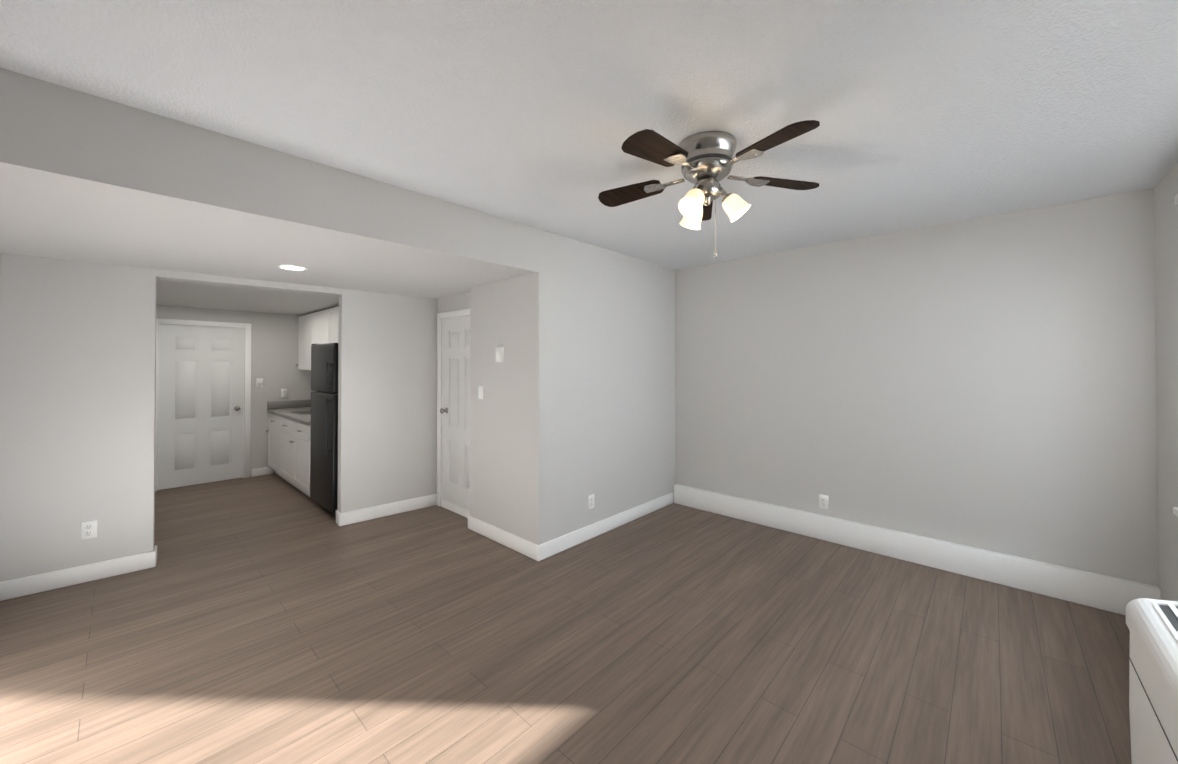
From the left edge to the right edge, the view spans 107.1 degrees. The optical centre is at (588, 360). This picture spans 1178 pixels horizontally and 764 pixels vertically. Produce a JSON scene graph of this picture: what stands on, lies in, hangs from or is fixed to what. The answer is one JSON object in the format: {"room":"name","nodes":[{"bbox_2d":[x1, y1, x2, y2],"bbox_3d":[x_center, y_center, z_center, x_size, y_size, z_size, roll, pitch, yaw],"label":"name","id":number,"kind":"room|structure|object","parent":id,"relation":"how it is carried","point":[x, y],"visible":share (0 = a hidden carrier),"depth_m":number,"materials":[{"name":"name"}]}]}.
{"room":"empty living room","nodes":[
{"label":"empty living room","id":0,"kind":"room"},
{"bbox_2d":[0,253,437,581],"bbox_3d":[-2.630,0.249,3.604,2.811,2.440,0.120,1,-1,-42],"label":"wall","id":1,"kind":"structure","parent":0,"point":[77,387],"depth_m":2.97,"materials":[{"name":"grey paint"}]},
{"bbox_2d":[0,551,155,600],"bbox_3d":[-3.335,1.405,2.866,0.687,0.115,0.015,1,-1,-42],"label":"baseboard","id":2,"kind":"structure","parent":1,"relation":"attached to","point":[24,586],"depth_m":2.84,"materials":[{"name":"white wood"}]},
{"bbox_2d":[81,520,96,539],"bbox_3d":[-3.318,1.122,2.889,0.072,0.115,0.009,1,-1,-42],"label":"outlet","id":3,"kind":"object","parent":1,"relation":"attached to","point":[88,529],"visible":1,"depth_m":2.89,"materials":[{"name":"white plastic"}]},
{"bbox_2d":[336,510,339,525],"bbox_3d":[-2.263,1.415,3.922,0.015,0.115,0.121,1,-1,-42],"label":"baseboard return","id":4,"kind":"object","parent":1,"relation":"attached to","point":[337,516],"visible":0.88,"depth_m":3.90,"materials":[{"name":"white wood"}]},
{"bbox_2d":[339,494,436,525],"bbox_3d":[-1.889,1.417,4.167,0.898,0.115,0.015,1,-1,-42],"label":"baseboard","id":5,"kind":"structure","parent":1,"relation":"attached to","point":[361,515],"depth_m":4.13,"materials":[{"name":"white wood"}]},
{"bbox_2d":[157,305,316,476],"bbox_3d":[-3.982,0.273,6.063,0.120,2.440,4.720,-1,-1,43],"label":"wall","id":6,"kind":"structure","parent":0,"point":[274,349],"depth_m":5.69,"materials":[{"name":"grey paint"}]},
{"bbox_2d":[158,325,243,489],"bbox_3d":[-4.648,0.535,5.247,0.103,1.888,0.768,-1,-1,43],"label":"kitchen door","id":7,"kind":"structure","parent":6,"relation":"in","point":[200,410],"depth_m":5.24,"materials":[{"name":"white wood"}]},
{"bbox_2d":[155,318,250,491],"bbox_3d":[-4.689,0.503,5.285,0.138,1.965,0.910,-1,-1,43],"label":"door frame","id":8,"kind":"structure","parent":6,"relation":"attached to","point":[246,327],"depth_m":5.53,"materials":[{"name":"white wood"}]},
{"bbox_2d":[256,378,262,386],"bbox_3d":[-4.272,0.279,5.650,0.014,0.115,0.072,-1,-1,43],"label":"light switch","id":9,"kind":"object","parent":6,"relation":"attached to","point":[259,382],"visible":1,"depth_m":5.64,"materials":[{"name":"white plastic"}]},
{"bbox_2d":[252,467,273,476],"bbox_3d":[-4.244,1.439,5.668,0.015,0.100,0.240,-1,-1,43],"label":"baseboard","id":10,"kind":"structure","parent":6,"relation":"attached to","point":[262,471],"depth_m":5.66,"materials":[{"name":"white wood"}]},
{"bbox_2d":[281,389,286,396],"bbox_3d":[-4.080,0.431,5.826,0.009,0.115,0.072,-1,-1,43],"label":"electrical outlet","id":11,"kind":"object","parent":6,"relation":"attached to","point":[283,392],"visible":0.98,"depth_m":5.82,"materials":[{"name":"white plastic"}]},
{"bbox_2d":[267,399,310,410],"bbox_3d":[-3.984,0.587,5.951,0.019,0.100,0.677,-1,-1,43],"label":"backsplash","id":12,"kind":"structure","parent":6,"relation":"attached to","point":[290,403],"depth_m":5.88,"materials":[{"name":"grey stone"}]},
{"bbox_2d":[157,279,338,314],"bbox_3d":[-3.412,-0.800,4.761,2.500,0.320,2.130,-1,-1,43],"label":"ceiling","id":13,"kind":"structure","parent":0,"point":[199,295],"depth_m":4.49,"materials":[{"name":"grey paint"}]},
{"bbox_2d":[438,292,470,451],"bbox_3d":[-1.144,0.255,4.183,1.222,2.440,0.120,-1,-1,43],"label":"wall","id":14,"kind":"structure","parent":0,"point":[455,302],"depth_m":4.31,"materials":[{"name":"grey paint"}]},
{"bbox_2d":[437,308,470,517],"bbox_3d":[-1.197,0.493,4.218,0.860,1.965,0.138,-1,-1,43],"label":"door frame","id":15,"kind":"structure","parent":14,"relation":"attached to","point":[454,507],"depth_m":4.42,"materials":[{"name":"white wood"}]},
{"bbox_2d":[440,316,469,509],"bbox_3d":[-1.235,0.490,4.177,0.718,1.818,0.103,-1,-1,43],"label":"closet door","id":16,"kind":"structure","parent":14,"relation":"in","point":[455,410],"depth_m":4.26,"materials":[{"name":"white wood"}]},
{"bbox_2d":[470,274,529,540],"bbox_3d":[-0.701,0.249,3.602,0.820,2.440,0.130,-1,-1,43],"label":"wall","id":17,"kind":"structure","parent":0,"point":[500,445],"depth_m":3.52,"materials":[{"name":"grey paint"}]},
{"bbox_2d":[478,386,482,398],"bbox_3d":[-0.926,0.270,3.711,0.072,0.115,0.014,-1,-1,43],"label":"light switch","id":18,"kind":"object","parent":17,"relation":"attached to","point":[480,392],"visible":1,"depth_m":3.70,"materials":[{"name":"white plastic"}]},
{"bbox_2d":[496,346,503,361],"bbox_3d":[-0.725,-0.052,3.519,0.085,0.130,0.027,-1,-1,43],"label":"thermostat","id":19,"kind":"object","parent":17,"relation":"attached to","point":[499,353],"visible":1,"depth_m":3.50,"materials":[{"name":"white plastic"}]},
{"bbox_2d":[469,516,537,560],"bbox_3d":[-0.713,1.411,3.502,0.921,0.115,0.015,-1,-1,43],"label":"baseboard","id":20,"kind":"structure","parent":17,"relation":"attached to","point":[512,541],"depth_m":3.45,"materials":[{"name":"white wood"}]},
{"bbox_2d":[0,473,1131,763],"bbox_3d":[-1.033,1.496,3.318,8.160,0.060,4.720,-1,-1,43],"label":"floor","id":21,"kind":"structure","parent":0,"point":[270,619],"depth_m":2.17,"materials":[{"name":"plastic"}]},
{"bbox_2d":[266,411,277,474],"bbox_3d":[-3.735,1.081,5.737,0.668,0.813,0.685,-1,-1,43],"label":"base cabinet","id":22,"kind":"object","parent":21,"relation":"on","point":[272,430],"depth_m":5.54,"materials":[{"name":"white wood"}]},
{"bbox_2d":[278,415,310,496],"bbox_3d":[-3.105,1.075,5.154,1.280,0.813,0.685,-1,-1,43],"label":"base cabinet","id":23,"kind":"object","parent":21,"relation":"on","point":[289,433],"depth_m":4.85,"materials":[{"name":"white wood"}]},
{"bbox_2d":[270,407,310,426],"bbox_3d":[-3.312,0.650,5.338,1.836,0.039,0.702,-1,-1,43],"label":"countertop","id":24,"kind":"structure","parent":23,"relation":"on","point":[299,414],"depth_m":5.24,"materials":[{"name":"grey stone"}]},
{"bbox_2d":[310,343,337,513],"bbox_3d":[-2.386,0.650,4.449,0.700,1.650,0.713,-1,-1,43],"label":"refrigerator","id":25,"kind":"object","parent":21,"relation":"on","point":[324,439],"visible":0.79,"depth_m":4.15,"materials":[{"name":"black metal"}]},
{"bbox_2d":[1126,598,1177,763],"bbox_3d":[1.726,1.075,1.119,0.350,0.733,0.616,-1,-1,43],"label":"air conditioner unit","id":26,"kind":"object","parent":21,"relation":"on","point":[1152,625],"visible":1,"depth_m":1.27,"materials":[{"name":"white plastic"}]},
{"bbox_2d":[0,0,1177,269],"bbox_3d":[-1.033,-1.004,3.343,8.160,0.060,4.720,-1,-1,43],"label":"ceiling","id":27,"kind":"structure","parent":0,"point":[540,112],"depth_m":1.61,"materials":[{"name":"white paint"}]},
{"bbox_2d":[0,68,538,298],"bbox_3d":[-1.954,-0.817,3.002,2.030,0.320,2.730,-1,-1,43],"label":"soffit beam","id":28,"kind":"structure","parent":27,"relation":"attached to","point":[85,177],"depth_m":2.14,"materials":[{"name":"grey paint"}]},
{"bbox_2d":[277,265,306,270],"bbox_3d":[-2.084,-0.652,3.059,0.176,0.006,0.176,-1,-1,43],"label":"recessed light","id":29,"kind":"object","parent":28,"relation":"attached to","point":[293,267],"visible":0.94,"depth_m":3.05,"materials":[{"name":"white"}]},
{"bbox_2d":[598,120,819,257],"bbox_3d":[0.509,-0.730,1.969,1.043,0.512,1.013,-1,-1,43],"label":"ceiling fan","id":30,"kind":"object","parent":27,"relation":"attached to","point":[705,161],"visible":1,"depth_m":1.91,"materials":[{"name":"brown wood"}]},
{"bbox_2d":[530,229,674,544],"bbox_3d":[0.232,0.252,3.930,0.100,2.440,1.880,-1,-1,43],"label":"wall","id":31,"kind":"structure","parent":0,"point":[602,375],"depth_m":3.68,"materials":[{"name":"grey paint"}]},
{"bbox_2d":[588,494,593,509],"bbox_3d":[0.021,1.169,3.613,0.009,0.115,0.072,-1,-1,43],"label":"outlet","id":32,"kind":"object","parent":31,"relation":"attached to","point":[590,501],"visible":1,"depth_m":3.60,"materials":[{"name":"white plastic"}]},
{"bbox_2d":[537,492,672,560],"bbox_3d":[0.249,1.414,3.852,0.015,0.115,1.836,-1,-1,43],"label":"baseboard","id":33,"kind":"structure","parent":31,"relation":"attached to","point":[563,542],"depth_m":3.67,"materials":[{"name":"white wood"}]},
{"bbox_2d":[675,188,1157,586],"bbox_3d":[0.391,0.264,5.146,7.780,2.440,0.120,-1,-1,43],"label":"wall","id":34,"kind":"structure","parent":0,"point":[987,383],"depth_m":3.06,"materials":[{"name":"grey paint"}]},
{"bbox_2d":[819,494,828,509],"bbox_3d":[1.945,1.169,3.608,0.072,0.115,0.009,-1,-1,43],"label":"outlet","id":35,"kind":"object","parent":34,"relation":"attached to","point":[823,501],"visible":1,"depth_m":3.60,"materials":[{"name":"white plastic"}]},
{"bbox_2d":[674,484,1160,614],"bbox_3d":[2.040,1.373,3.484,3.113,0.190,0.059,-1,-1,43],"label":"baseboard","id":36,"kind":"structure","parent":34,"relation":"attached to","point":[1104,592],"depth_m":3.05,"materials":[{"name":"white wood"}]},
{"bbox_2d":[1153,161,1177,600],"bbox_3d":[1.820,0.221,0.686,0.380,2.440,4.720,-1,-1,43],"label":"wall","id":37,"kind":"structure","parent":0,"point":[1165,190],"depth_m":2.30,"materials":[{"name":"grey paint"}]},
{"bbox_2d":[1173,194,1177,516],"bbox_3d":[2.023,-0.004,1.209,0.070,1.580,2.320,-1,-1,43],"label":"window","id":38,"kind":"structure","parent":37,"relation":"in","point":[1175,510],"depth_m":2.05,"materials":[{"name":"white"}]},
{"bbox_3d":[-2.789,0.267,5.482,2.660,2.440,0.210,-1,-1,43],"label":"wall","id":39,"kind":"structure","parent":0,"visible":0},
{"bbox_2d":[296,314,307,369],"bbox_3d":[-3.623,-0.244,5.870,0.669,0.730,0.355,-1,-1,43],"label":"upper cabinet","id":40,"kind":"object","parent":39,"relation":"attached to","point":[302,364],"depth_m":5.82,"materials":[{"name":"white wood"}]},
{"bbox_2d":[308,306,338,369],"bbox_3d":[-2.972,-0.250,5.267,1.339,0.730,0.355,-1,-1,43],"label":"upper cabinet","id":41,"kind":"object","parent":39,"relation":"attached to","point":[319,327],"depth_m":5.27,"materials":[{"name":"white wood"}]}
]}

